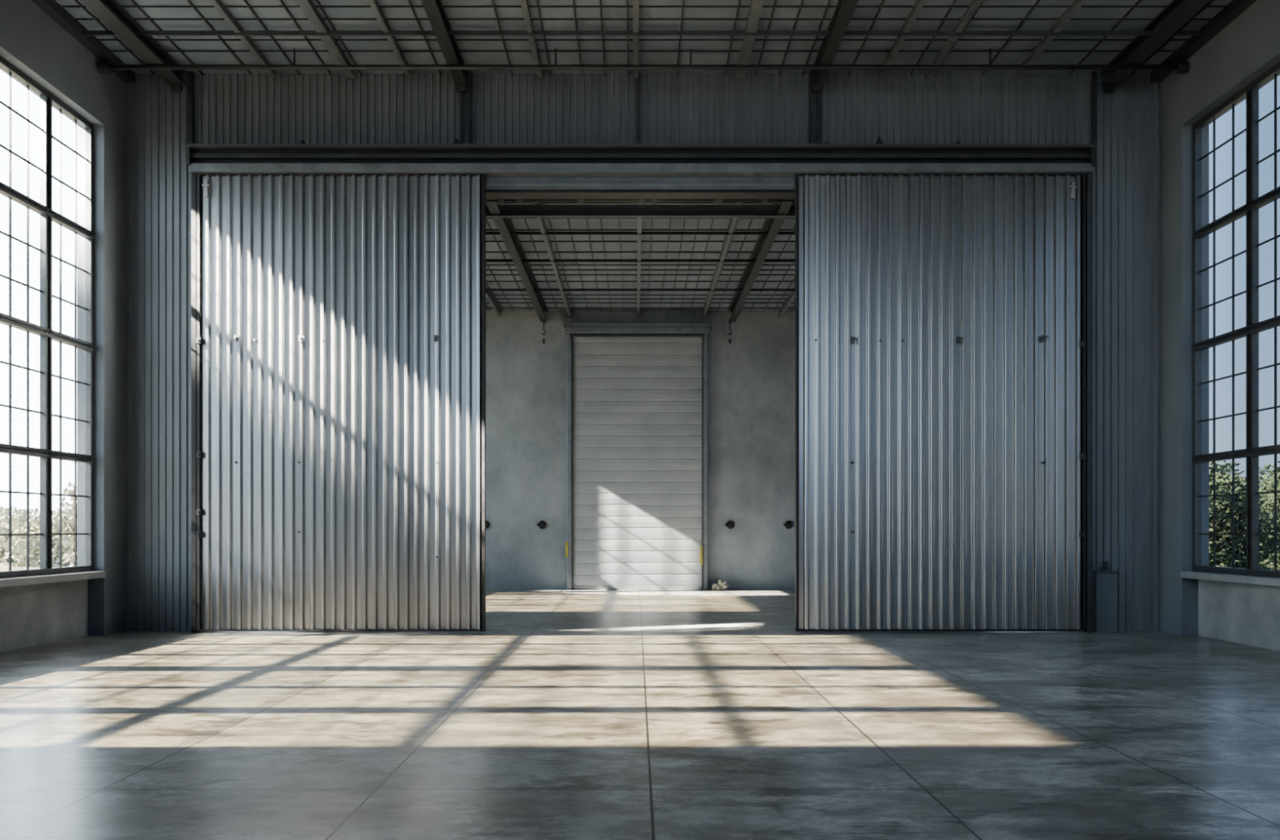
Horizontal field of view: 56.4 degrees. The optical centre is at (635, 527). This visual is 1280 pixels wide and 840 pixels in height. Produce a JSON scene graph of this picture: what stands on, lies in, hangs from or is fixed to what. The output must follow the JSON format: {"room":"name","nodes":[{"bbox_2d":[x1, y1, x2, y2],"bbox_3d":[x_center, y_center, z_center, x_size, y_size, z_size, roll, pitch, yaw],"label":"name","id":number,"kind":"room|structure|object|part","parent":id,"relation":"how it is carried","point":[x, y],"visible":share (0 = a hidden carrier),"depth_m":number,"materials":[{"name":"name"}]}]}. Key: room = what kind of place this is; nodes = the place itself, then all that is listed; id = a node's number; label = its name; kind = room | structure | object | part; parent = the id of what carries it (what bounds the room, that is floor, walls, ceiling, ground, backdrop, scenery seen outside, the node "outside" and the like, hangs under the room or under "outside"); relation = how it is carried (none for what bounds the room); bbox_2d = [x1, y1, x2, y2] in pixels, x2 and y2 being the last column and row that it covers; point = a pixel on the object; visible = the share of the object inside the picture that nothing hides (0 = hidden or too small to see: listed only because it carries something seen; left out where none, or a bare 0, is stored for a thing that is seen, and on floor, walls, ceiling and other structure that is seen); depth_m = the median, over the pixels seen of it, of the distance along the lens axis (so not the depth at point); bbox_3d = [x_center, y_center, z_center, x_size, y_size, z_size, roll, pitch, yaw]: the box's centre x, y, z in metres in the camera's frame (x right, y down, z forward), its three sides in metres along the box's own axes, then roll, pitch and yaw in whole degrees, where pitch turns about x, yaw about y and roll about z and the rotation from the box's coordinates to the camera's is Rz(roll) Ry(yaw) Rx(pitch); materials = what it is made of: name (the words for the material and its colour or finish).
{"room":"empty warehouse interior","nodes":[
{"label":"empty warehouse interior","id":0,"kind":"room"},
{"bbox_2d":[0,0,125,653],"bbox_3d":[-8.116,-2.900,13.700,0.400,9.000,35.400,0,0,0],"label":"wall","id":1,"kind":"structure","parent":0,"point":[31,40],"depth_m":17.75,"materials":[{"name":"grey paint"}]},
{"bbox_3d":[-8.236,1.170,19.040,0.160,0.860,20.880,0,0,0],"label":"dado panel","id":2,"kind":"part","parent":1,"relation":"part of","materials":[{"name":"concrete"}]},
{"bbox_2d":[0,55,106,587],"bbox_3d":[-8.051,-2.630,15.715,0.330,6.740,4.070,0,0,0],"label":"window","id":3,"kind":"structure","parent":1,"relation":"in","point":[46,573],"depth_m":16.43,"materials":[{"name":"metal"}]},
{"bbox_3d":[-8.051,0.690,15.715,0.330,0.100,4.070,0,0,0],"label":"sill","id":4,"kind":"part","parent":3,"relation":"part of","materials":[{"name":"paint"}]},
{"bbox_2d":[31,0,135,82],"bbox_3d":[-7.836,-6.978,7.250,0.160,0.140,22.500,0,0,0],"label":"trim","id":5,"kind":"structure","parent":1,"relation":"attached to","point":[52,8],"depth_m":16.80,"materials":[{"name":"metal"}]},
{"bbox_2d":[0,589,1279,839],"bbox_3d":[0.105,1.750,13.700,17.043,0.300,35.400,0,0,0],"label":"floor","id":6,"kind":"structure","parent":0,"point":[574,714],"depth_m":9.29,"materials":[{"name":"concrete"}]},
{"bbox_2d":[711,580,728,590],"bbox_3d":[2.168,1.470,30.602,0.446,0.260,0.378,0,0,0],"label":"wrapper","id":7,"kind":"object","parent":6,"relation":"on","point":[720,586],"visible":1,"depth_m":30.51,"materials":[{"name":"paper"}]},
{"bbox_2d":[1092,561,1119,631],"bbox_3d":[7.248,1.058,18.410,0.356,1.084,0.140,0,0,0],"label":"box","id":8,"kind":"object","parent":6,"relation":"on","point":[1104,582],"visible":1,"depth_m":18.36,"materials":[{"name":"grey paint"}]},
{"bbox_3d":[7.241,0.571,18.400,0.147,0.110,0.077,0,0,0],"label":"valve handle","id":9,"kind":"part","parent":8,"relation":"part of","materials":[{"name":"metal"}]},
{"bbox_3d":[7.248,0.681,18.410,0.356,0.037,0.140,0,0,0],"label":"lid","id":10,"kind":"part","parent":8,"relation":"part of","materials":[{"name":"metal"}]},
{"bbox_2d":[485,310,795,589],"bbox_3d":[0.105,-2.900,31.200,16.043,9.000,0.400,0,0,0],"label":"wall","id":11,"kind":"structure","parent":0,"point":[751,379],"depth_m":31.00,"materials":[{"name":"paint"}]},
{"bbox_2d":[485,520,489,528],"bbox_3d":[-3.929,-0.083,30.955,0.260,0.220,0.090,0,0,0],"label":"bumper cover","id":12,"kind":"object","parent":11,"relation":"attached to","point":[487,524],"visible":0.4,"depth_m":30.96,"materials":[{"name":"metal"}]},
{"bbox_2d":[536,520,546,528],"bbox_3d":[-2.453,-0.083,30.955,0.260,0.220,0.090,0,0,0],"label":"bumper cover","id":13,"kind":"object","parent":11,"relation":"attached to","point":[542,524],"visible":1,"depth_m":30.95,"materials":[{"name":"rubber"}]},
{"bbox_2d":[542,321,546,343],"bbox_3d":[-2.390,-5.064,30.939,0.107,0.563,0.117,0,0,0],"label":"hook","id":14,"kind":"object","parent":11,"relation":"attached to","point":[544,322],"visible":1,"depth_m":30.91,"materials":[{"name":"metal"}]},
{"bbox_2d":[563,323,711,590],"bbox_3d":[0.042,-1.841,30.858,3.830,6.881,0.275,0,0,0],"label":"door","id":15,"kind":"structure","parent":11,"relation":"in","point":[637,393],"depth_m":30.87,"materials":[{"name":"paint"}]},
{"bbox_3d":[0.042,1.550,30.895,3.410,0.100,0.070,0,0,0],"label":"rail","id":16,"kind":"part","parent":15,"relation":"part of","materials":[{"name":"metal"}]},
{"bbox_2d":[564,326,711,333],"bbox_3d":[0.042,-5.115,30.867,3.770,0.166,0.255,0,0,0],"label":"hood","id":17,"kind":"object","parent":15,"relation":"attached to","point":[568,330],"depth_m":30.74,"materials":[{"name":"grey metal"}]},
{"bbox_2d":[724,520,734,528],"bbox_3d":[2.433,-0.083,30.955,0.260,0.220,0.090,0,0,0],"label":"bumper cover","id":18,"kind":"object","parent":11,"relation":"attached to","point":[730,524],"visible":1,"depth_m":30.95,"materials":[{"name":"rubber"}]},
{"bbox_2d":[728,321,732,343],"bbox_3d":[2.433,-5.064,30.939,0.107,0.563,0.117,0,0,0],"label":"hook","id":19,"kind":"object","parent":11,"relation":"attached to","point":[729,322],"visible":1,"depth_m":30.91,"materials":[{"name":"metal"}]},
{"bbox_2d":[782,520,793,528],"bbox_3d":[3.951,-0.083,30.955,0.260,0.220,0.090,0,0,0],"label":"bumper cover","id":20,"kind":"object","parent":11,"relation":"attached to","point":[788,524],"visible":1,"depth_m":30.95,"materials":[{"name":"rubber"}]},
{"bbox_2d":[485,202,795,311],"bbox_3d":[0.105,-5.793,24.900,16.043,0.325,12.200,0,0,0],"label":"ceiling","id":21,"kind":"structure","parent":0,"point":[499,275],"depth_m":25.80,"materials":[{"name":"metal"}]},
{"bbox_2d":[485,285,501,316],"bbox_3d":[-3.534,-5.575,24.900,0.080,0.160,12.160,0,0,0],"label":"ceiling beam","id":22,"kind":"structure","parent":21,"relation":"attached to","point":[490,298],"depth_m":29.40,"materials":[{"name":"grey metal"}]},
{"bbox_2d":[485,199,546,321],"bbox_3d":[-2.391,-5.505,24.900,0.170,0.300,12.160,0,0,0],"label":"ceiling beam","id":23,"kind":"structure","parent":21,"relation":"attached to","point":[504,225],"depth_m":24.13,"materials":[{"name":"metal"}]},
{"bbox_2d":[531,202,571,316],"bbox_3d":[-1.726,-5.575,24.900,0.080,0.160,12.160,0,0,0],"label":"ceiling beam","id":24,"kind":"structure","parent":21,"relation":"attached to","point":[541,223],"depth_m":24.76,"materials":[{"name":"grey metal"}]},
{"bbox_2d":[636,202,641,316],"bbox_3d":[0.062,-5.575,24.900,0.080,0.160,12.160,0,0,0],"label":"ceiling beam","id":25,"kind":"structure","parent":21,"relation":"attached to","point":[639,220],"depth_m":24.84,"materials":[{"name":"grey metal"}]},
{"bbox_2d":[485,204,795,217],"bbox_3d":[0.105,-5.418,20.400,16.003,0.192,0.120,0,0,0],"label":"cross beam","id":26,"kind":"structure","parent":21,"relation":"attached to","point":[507,211],"depth_m":20.39,"materials":[{"name":"metal"}]},
{"bbox_2d":[485,231,795,235],"bbox_3d":[0.105,-5.510,22.300,16.003,0.050,0.040,0,0,0],"label":"rail","id":27,"kind":"object","parent":21,"relation":"attached to","point":[486,233],"visible":0.29,"depth_m":22.28,"materials":[{"name":"metal"}]},
{"bbox_2d":[485,288,795,291],"bbox_3d":[0.105,-5.510,27.600,16.003,0.050,0.040,0,0,0],"label":"rail","id":28,"kind":"object","parent":21,"relation":"attached to","point":[486,290],"visible":0.29,"depth_m":27.58,"materials":[{"name":"metal"}]},
{"bbox_2d":[485,259,795,262],"bbox_3d":[0.105,-5.510,24.600,16.003,0.050,0.040,0,0,0],"label":"rail","id":29,"kind":"object","parent":21,"relation":"attached to","point":[486,260],"visible":0.29,"depth_m":24.58,"materials":[{"name":"metal"}]},
{"bbox_2d":[485,199,795,204],"bbox_3d":[0.105,-5.470,19.500,16.003,0.370,0.169,0,0,0],"label":"pipe","id":30,"kind":"object","parent":21,"relation":"hanging from","point":[500,202],"visible":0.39,"depth_m":19.46,"materials":[{"name":"metal"}]},
{"bbox_2d":[702,202,742,316],"bbox_3d":[1.767,-5.575,24.900,0.080,0.160,12.160,0,0,0],"label":"ceiling beam","id":31,"kind":"structure","parent":21,"relation":"attached to","point":[732,223],"depth_m":24.70,"materials":[{"name":"grey metal"}]},
{"bbox_2d":[728,199,794,321],"bbox_3d":[2.495,-5.505,24.900,0.170,0.300,12.160,0,0,0],"label":"ceiling beam","id":32,"kind":"structure","parent":21,"relation":"attached to","point":[773,225],"depth_m":24.10,"materials":[{"name":"metal"}]},
{"bbox_2d":[778,285,795,316],"bbox_3d":[3.742,-5.575,24.900,0.080,0.160,12.160,0,0,0],"label":"ceiling beam","id":33,"kind":"structure","parent":21,"relation":"attached to","point":[791,296],"depth_m":29.42,"materials":[{"name":"grey metal"}]},
{"bbox_2d":[125,73,1159,631],"bbox_3d":[0.105,-2.900,18.643,16.043,9.000,0.313,0,0,0],"label":"wall","id":34,"kind":"structure","parent":0,"point":[229,108],"depth_m":18.52,"materials":[{"name":"grey metal"}]},
{"bbox_2d":[188,71,194,143],"bbox_3d":[-6.874,-6.489,18.445,0.062,1.117,0.070,0,0,0],"label":"trim","id":35,"kind":"structure","parent":34,"relation":"attached to","point":[191,74],"depth_m":18.41,"materials":[{"name":"metal"}]},
{"bbox_2d":[191,173,200,632],"bbox_3d":[-6.765,-1.928,18.360,0.073,7.056,0.240,0,0,0],"label":"trim","id":36,"kind":"structure","parent":34,"relation":"attached to","point":[193,176],"depth_m":18.24,"materials":[{"name":"black metal"}]},
{"bbox_2d":[459,91,464,143],"bbox_3d":[-2.692,-6.489,18.445,0.062,1.117,0.070,0,0,0],"label":"trim","id":37,"kind":"structure","parent":34,"relation":"attached to","point":[461,93],"depth_m":18.41,"materials":[{"name":"metal"}]},
{"bbox_2d":[467,71,471,143],"bbox_3d":[-2.568,-6.489,18.445,0.050,1.117,0.070,0,0,0],"label":"trim","id":38,"kind":"structure","parent":34,"relation":"attached to","point":[469,73],"depth_m":18.41,"materials":[{"name":"metal"}]},
{"bbox_2d":[637,71,639,143],"bbox_3d":[0.037,-6.489,18.445,0.037,1.117,0.070,0,0,0],"label":"trim","id":39,"kind":"structure","parent":34,"relation":"attached to","point":[638,77],"depth_m":18.41,"materials":[{"name":"metal"}]},
{"bbox_2d":[485,177,795,189],"bbox_3d":[0.062,-5.360,18.435,5.956,0.248,0.090,0,0,0],"label":"trim","id":40,"kind":"structure","parent":34,"relation":"attached to","point":[491,183],"depth_m":18.44,"materials":[{"name":"grey metal"}]},
{"bbox_2d":[485,189,795,199],"bbox_3d":[0.062,-5.209,18.625,5.956,0.046,0.370,0,0,0],"label":"trim","id":41,"kind":"structure","parent":34,"relation":"attached to","point":[490,193],"depth_m":18.51,"materials":[{"name":"black metal"}]},
{"bbox_2d":[185,137,1096,177],"bbox_3d":[0.073,-5.712,18.288,13.821,0.583,0.375,0,0,0],"label":"door track","id":42,"kind":"object","parent":34,"relation":"attached to","point":[494,160],"visible":0.97,"depth_m":18.14,"materials":[{"name":"metal"}]},
{"bbox_3d":[-6.808,-5.651,18.293,0.060,0.267,0.365,0,0,0],"label":"plate","id":43,"kind":"part","parent":42,"relation":"part of","materials":[{"name":"metal"}]},
{"bbox_2d":[196,173,485,631],"bbox_3d":[-4.514,-1.926,18.267,4.404,7.012,0.165,0,0,0],"label":"door","id":44,"kind":"structure","parent":42,"relation":"hanging from","point":[341,317],"depth_m":18.28,"materials":[{"name":"grey metal"}]},
{"bbox_2d":[195,337,201,343],"bbox_3d":[-6.676,-2.867,18.195,0.065,0.090,0.070,0,0,0],"label":"door stop","id":45,"kind":"object","parent":44,"relation":"attached to","point":[198,340],"visible":1,"depth_m":18.19,"materials":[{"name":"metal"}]},
{"bbox_2d":[195,451,201,457],"bbox_3d":[-6.676,-1.122,18.195,0.065,0.090,0.070,0,0,0],"label":"door stop","id":46,"kind":"object","parent":44,"relation":"attached to","point":[198,454],"visible":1,"depth_m":18.19,"materials":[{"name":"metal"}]},
{"bbox_2d":[195,509,201,515],"bbox_3d":[-6.676,-0.244,18.195,0.065,0.090,0.070,0,0,0],"label":"door stop","id":47,"kind":"object","parent":44,"relation":"attached to","point":[198,512],"visible":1,"depth_m":18.19,"materials":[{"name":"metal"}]},
{"bbox_2d":[195,531,201,537],"bbox_3d":[-6.676,0.098,18.195,0.065,0.090,0.070,0,0,0],"label":"door stop","id":48,"kind":"object","parent":44,"relation":"attached to","point":[198,534],"visible":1,"depth_m":18.19,"materials":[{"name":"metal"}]},
{"bbox_3d":[-6.100,-2.899,18.215,0.090,0.100,0.060,0,0,0],"label":"fixing plate","id":49,"kind":"part","parent":44,"relation":"part of","materials":[{"name":"metal"}]},
{"bbox_3d":[-5.109,-2.899,18.215,0.090,0.100,0.060,0,0,0],"label":"fixing plate","id":50,"kind":"part","parent":44,"relation":"part of","materials":[{"name":"metal"}]},
{"bbox_3d":[-3.042,-2.899,18.215,0.090,0.100,0.060,0,0,0],"label":"fixing plate","id":51,"kind":"part","parent":44,"relation":"part of","materials":[{"name":"metal"}]},
{"bbox_3d":[0.073,-5.669,18.317,13.761,0.061,0.315,0,0,0],"label":"rail","id":52,"kind":"part","parent":42,"relation":"part of","materials":[{"name":"metal"}]},
{"bbox_2d":[795,173,1085,631],"bbox_3d":[4.661,-1.926,18.267,4.428,7.012,0.165,0,0,0],"label":"door","id":53,"kind":"structure","parent":42,"relation":"hanging from","point":[940,317],"depth_m":18.28,"materials":[{"name":"grey metal"}]},
{"bbox_3d":[3.332,-2.875,18.215,0.090,0.100,0.060,0,0,0],"label":"fixing plate","id":54,"kind":"part","parent":53,"relation":"part of","materials":[{"name":"metal"}]},
{"bbox_3d":[4.947,-2.875,18.215,0.090,0.100,0.060,0,0,0],"label":"fixing plate","id":55,"kind":"part","parent":53,"relation":"part of","materials":[{"name":"metal"}]},
{"bbox_3d":[6.256,-2.899,18.215,0.090,0.100,0.060,0,0,0],"label":"fixing plate","id":56,"kind":"part","parent":53,"relation":"part of","materials":[{"name":"metal"}]},
{"bbox_2d":[1080,341,1084,347],"bbox_3d":[6.817,-2.806,18.195,0.065,0.090,0.070,0,0,0],"label":"door stop","id":57,"kind":"object","parent":53,"relation":"attached to","point":[1082,343],"visible":1,"depth_m":18.19,"materials":[{"name":"metal"}]},
{"bbox_2d":[1080,453,1084,458],"bbox_3d":[6.817,-1.098,18.195,0.065,0.090,0.070,0,0,0],"label":"door stop","id":58,"kind":"object","parent":53,"relation":"attached to","point":[1082,455],"visible":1,"depth_m":18.19,"materials":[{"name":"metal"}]},
{"bbox_2d":[1080,531,1084,537],"bbox_3d":[6.817,0.098,18.195,0.065,0.090,0.070,0,0,0],"label":"door stop","id":59,"kind":"object","parent":53,"relation":"attached to","point":[1082,533],"visible":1,"depth_m":18.19,"materials":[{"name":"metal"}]},
{"bbox_3d":[6.954,-5.651,18.293,0.060,0.267,0.365,0,0,0],"label":"plate","id":60,"kind":"part","parent":42,"relation":"part of","materials":[{"name":"metal"}]},
{"bbox_2d":[808,71,813,143],"bbox_3d":[2.705,-6.489,18.445,0.050,1.117,0.070,0,0,0],"label":"trim","id":61,"kind":"structure","parent":34,"relation":"attached to","point":[811,92],"depth_m":18.41,"materials":[{"name":"metal"}]},
{"bbox_2d":[815,91,820,143],"bbox_3d":[2.817,-6.489,18.445,0.062,1.117,0.070,0,0,0],"label":"trim","id":62,"kind":"structure","parent":34,"relation":"attached to","point":[817,93],"depth_m":18.41,"materials":[{"name":"metal"}]},
{"bbox_2d":[1082,172,1092,632],"bbox_3d":[6.942,-1.928,18.360,0.086,7.056,0.240,0,0,0],"label":"trim","id":63,"kind":"structure","parent":34,"relation":"attached to","point":[1088,176],"depth_m":18.24,"materials":[{"name":"metal"}]},
{"bbox_2d":[1091,71,1097,145],"bbox_3d":[7.085,-6.489,18.445,0.062,1.117,0.070,0,0,0],"label":"trim","id":64,"kind":"structure","parent":34,"relation":"attached to","point":[1094,74],"depth_m":18.41,"materials":[{"name":"metal"}]},
{"bbox_2d":[55,0,1232,75],"bbox_3d":[0.105,-7.208,7.400,16.843,0.380,22.800,0,0,0],"label":"ceiling","id":65,"kind":"structure","parent":0,"point":[151,15],"depth_m":16.85,"materials":[{"name":"metal"}]},
{"bbox_2d":[79,0,185,91],"bbox_3d":[-7.072,-6.886,7.200,0.260,0.323,22.400,0,0,0],"label":"ceiling beam","id":66,"kind":"structure","parent":65,"relation":"attached to","point":[111,13],"depth_m":16.75,"materials":[{"name":"metal"}]},
{"bbox_2d":[208,0,277,79],"bbox_3d":[-5.583,-6.998,7.230,0.080,0.099,22.460,0,0,0],"label":"ceiling beam","id":67,"kind":"structure","parent":65,"relation":"attached to","point":[219,5],"depth_m":16.91,"materials":[{"name":"grey metal"}]},
{"bbox_2d":[295,0,355,79],"bbox_3d":[-4.405,-6.998,7.230,0.150,0.099,22.460,0,0,0],"label":"ceiling beam","id":68,"kind":"structure","parent":65,"relation":"attached to","point":[308,8],"depth_m":16.88,"materials":[{"name":"grey metal"}]},
{"bbox_2d":[367,0,412,79],"bbox_3d":[-3.499,-6.998,7.230,0.080,0.099,22.460,0,0,0],"label":"ceiling beam","id":69,"kind":"structure","parent":65,"relation":"attached to","point":[374,4],"depth_m":16.88,"materials":[{"name":"grey metal"}]},
{"bbox_2d":[421,0,466,91],"bbox_3d":[-2.692,-6.886,7.200,0.180,0.323,22.400,0,0,0],"label":"ceiling beam","id":70,"kind":"structure","parent":65,"relation":"attached to","point":[433,8],"depth_m":16.75,"materials":[{"name":"metal"}]},
{"bbox_2d":[520,0,542,79],"bbox_3d":[-1.489,-6.998,7.230,0.080,0.099,22.460,0,0,0],"label":"ceiling beam","id":71,"kind":"structure","parent":65,"relation":"attached to","point":[524,3],"depth_m":16.88,"materials":[{"name":"grey metal"}]},
{"bbox_2d":[632,0,639,79],"bbox_3d":[0.000,-6.998,7.230,0.080,0.099,22.460,0,0,0],"label":"ceiling beam","id":72,"kind":"structure","parent":65,"relation":"attached to","point":[635,2],"depth_m":16.72,"materials":[{"name":"grey metal"}]},
{"bbox_2d":[97,48,1189,73],"bbox_3d":[0.105,-6.870,17.550,16.039,0.352,0.160,0,0,0],"label":"pipe","id":73,"kind":"object","parent":65,"relation":"hanging from","point":[102,67],"visible":1,"depth_m":17.52,"materials":[{"name":"metal"}]},
{"bbox_2d":[83,30,1204,35],"bbox_3d":[0.105,-6.948,16.750,16.003,0.060,0.040,0,0,0],"label":"ceiling beam","id":74,"kind":"structure","parent":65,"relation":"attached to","point":[86,33],"depth_m":16.73,"materials":[{"name":"metal"}]},
{"bbox_2d":[735,0,764,79],"bbox_3d":[1.613,-6.998,7.230,0.150,0.099,22.460,0,0,0],"label":"ceiling beam","id":75,"kind":"structure","parent":65,"relation":"attached to","point":[756,6],"depth_m":16.88,"materials":[{"name":"grey metal"}]},
{"bbox_2d":[811,0,858,91],"bbox_3d":[2.792,-6.886,7.200,0.180,0.323,22.400,0,0,0],"label":"ceiling beam","id":76,"kind":"structure","parent":65,"relation":"attached to","point":[844,10],"depth_m":16.75,"materials":[{"name":"metal"}]},
{"bbox_2d":[877,0,926,79],"bbox_3d":[3.784,-6.998,7.230,0.080,0.099,22.460,0,0,0],"label":"ceiling beam","id":77,"kind":"structure","parent":65,"relation":"attached to","point":[914,11],"depth_m":16.88,"materials":[{"name":"grey metal"}]},
{"bbox_2d":[925,0,982,79],"bbox_3d":[4.529,-6.998,7.230,0.080,0.099,22.460,0,0,0],"label":"ceiling beam","id":78,"kind":"structure","parent":65,"relation":"attached to","point":[974,5],"depth_m":16.91,"materials":[{"name":"grey metal"}]},
{"bbox_2d":[1013,0,1086,79],"bbox_3d":[5.894,-6.998,7.230,0.080,0.099,22.460,0,0,0],"label":"ceiling beam","id":79,"kind":"structure","parent":65,"relation":"attached to","point":[1076,5],"depth_m":16.90,"materials":[{"name":"grey metal"}]},
{"bbox_2d":[1101,0,1209,91],"bbox_3d":[7.296,-6.886,7.200,0.260,0.323,22.400,0,0,0],"label":"ceiling beam","id":80,"kind":"structure","parent":65,"relation":"attached to","point":[1175,17],"depth_m":16.75,"materials":[{"name":"metal"}]},
{"bbox_2d":[1159,0,1279,651],"bbox_3d":[8.327,-2.900,13.700,0.400,9.000,35.400,0,0,0],"label":"wall","id":81,"kind":"structure","parent":0,"point":[1248,46],"depth_m":17.75,"materials":[{"name":"grey paint"}]},
{"bbox_2d":[1150,0,1256,82],"bbox_3d":[8.047,-6.978,7.250,0.160,0.140,22.500,0,0,0],"label":"ceiling beam","id":82,"kind":"structure","parent":81,"relation":"attached to","point":[1234,8],"depth_m":16.80,"materials":[{"name":"metal"}]},
{"bbox_2d":[1180,62,1279,586],"bbox_3d":[8.262,-2.630,16.100,0.330,6.740,3.300,0,0,0],"label":"window","id":83,"kind":"structure","parent":81,"relation":"in","point":[1251,574],"depth_m":16.32,"materials":[{"name":"metal"}]},
{"bbox_3d":[8.262,0.690,16.100,0.330,0.100,3.300,0,0,0],"label":"sill","id":84,"kind":"part","parent":83,"relation":"part of","materials":[{"name":"paint"}]},
{"bbox_3d":[8.447,1.170,19.040,0.160,0.860,20.880,0,0,0],"label":"dado panel","id":85,"kind":"part","parent":81,"relation":"part of","materials":[{"name":"concrete"}]},
{"label":"outside","id":86,"kind":"structure","parent":0,"visible":0},
{"bbox_2d":[0,555,1264,571],"bbox_3d":[0.000,2.060,70.000,280.000,0.280,260.000,0,0,0],"label":"ground","id":87,"kind":"structure","parent":86,"point":[2,567],"depth_m":57.61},
{"bbox_2d":[0,506,26,515],"bbox_3d":[-50.640,0.136,94.254,6.560,4.000,7.141,0,0,-29],"label":"tree","id":88,"kind":"object","parent":87,"relation":"on","point":[3,508],"visible":0.02,"depth_m":95.12,"materials":[{"name":"green plant"}]},
{"bbox_2d":[0,512,35,562],"bbox_3d":[-35.736,0.548,67.220,5.009,3.077,4.912,0,0,-32],"label":"tree","id":89,"kind":"object","parent":87,"relation":"on","point":[2,550],"visible":0.16,"depth_m":66.76,"materials":[{"name":"green plant"}]},
{"bbox_2d":[0,506,39,555],"bbox_3d":[-42.035,0.342,79.746,5.803,3.539,6.317,0,0,8],"label":"tree","id":90,"kind":"object","parent":87,"relation":"on","point":[15,511],"visible":0.03,"depth_m":79.62,"materials":[{"name":"green plant"}]},
{"bbox_2d":[0,508,73,567],"bbox_3d":[-29.672,0.548,59.897,5.009,3.077,4.912,0,0,26],"label":"tree","id":91,"kind":"object","parent":87,"relation":"on","point":[20,544],"visible":0.53,"depth_m":59.10,"materials":[{"name":"green plant"}]},
{"bbox_2d":[52,514,77,559],"bbox_3d":[-34.544,0.479,74.858,5.158,3.231,5.259,0,0,1],"label":"tree","id":92,"kind":"object","parent":87,"relation":"on","point":[56,514],"visible":0.02,"depth_m":73.83,"materials":[{"name":"green plant"}]},
{"bbox_2d":[55,480,77,567],"bbox_3d":[-18.555,0.207,39.464,1.165,3.531,1.400,0,0,-29],"label":"slender tree","id":93,"kind":"object","parent":87,"relation":"on","point":[70,542],"visible":0.41,"depth_m":39.39,"materials":[{"name":"green plant"}]},
{"bbox_2d":[1208,460,1265,502],"bbox_3d":[24.494,-0.464,51.061,5.131,4.916,5.416,0,0,41],"label":"bushy tree","id":94,"kind":"object","parent":87,"relation":"on","point":[1222,467],"visible":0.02,"depth_m":50.26,"materials":[{"name":"green plant"}]},
{"bbox_2d":[1208,471,1266,566],"bbox_3d":[19.594,0.013,41.360,4.105,3.933,4.333,0,0,-36],"label":"bushy tree","id":95,"kind":"object","parent":87,"relation":"on","point":[1220,472],"visible":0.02,"depth_m":40.65,"materials":[{"name":"green plant"}]},
{"bbox_2d":[1208,469,1279,570],"bbox_3d":[15.930,0.217,32.630,3.868,3.511,3.665,0,0,0],"label":"bushy tree","id":96,"kind":"object","parent":87,"relation":"on","point":[1223,504],"visible":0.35,"depth_m":31.88,"materials":[{"name":"green plant"}]},
{"bbox_2d":[1230,471,1279,570],"bbox_3d":[19.988,0.132,36.324,3.848,3.687,4.062,0,0,33],"label":"bushy tree","id":97,"kind":"object","parent":87,"relation":"on","point":[1271,495],"visible":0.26,"depth_m":36.40,"materials":[{"name":"green plant"}]},
{"bbox_2d":[1237,467,1279,566],"bbox_3d":[24.805,-0.209,44.328,4.836,4.389,4.581,0,0,2],"label":"bushy tree","id":98,"kind":"object","parent":87,"relation":"on","point":[1278,470],"visible":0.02,"depth_m":44.68,"materials":[{"name":"green plant"}]},
{"bbox_2d":[1244,461,1279,509],"bbox_3d":[30.311,-0.549,54.290,5.314,5.091,5.609,0,0,-16],"label":"bushy tree","id":99,"kind":"object","parent":87,"relation":"on","point":[1266,467],"visible":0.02,"depth_m":54.89,"materials":[{"name":"green plant"}]}
]}

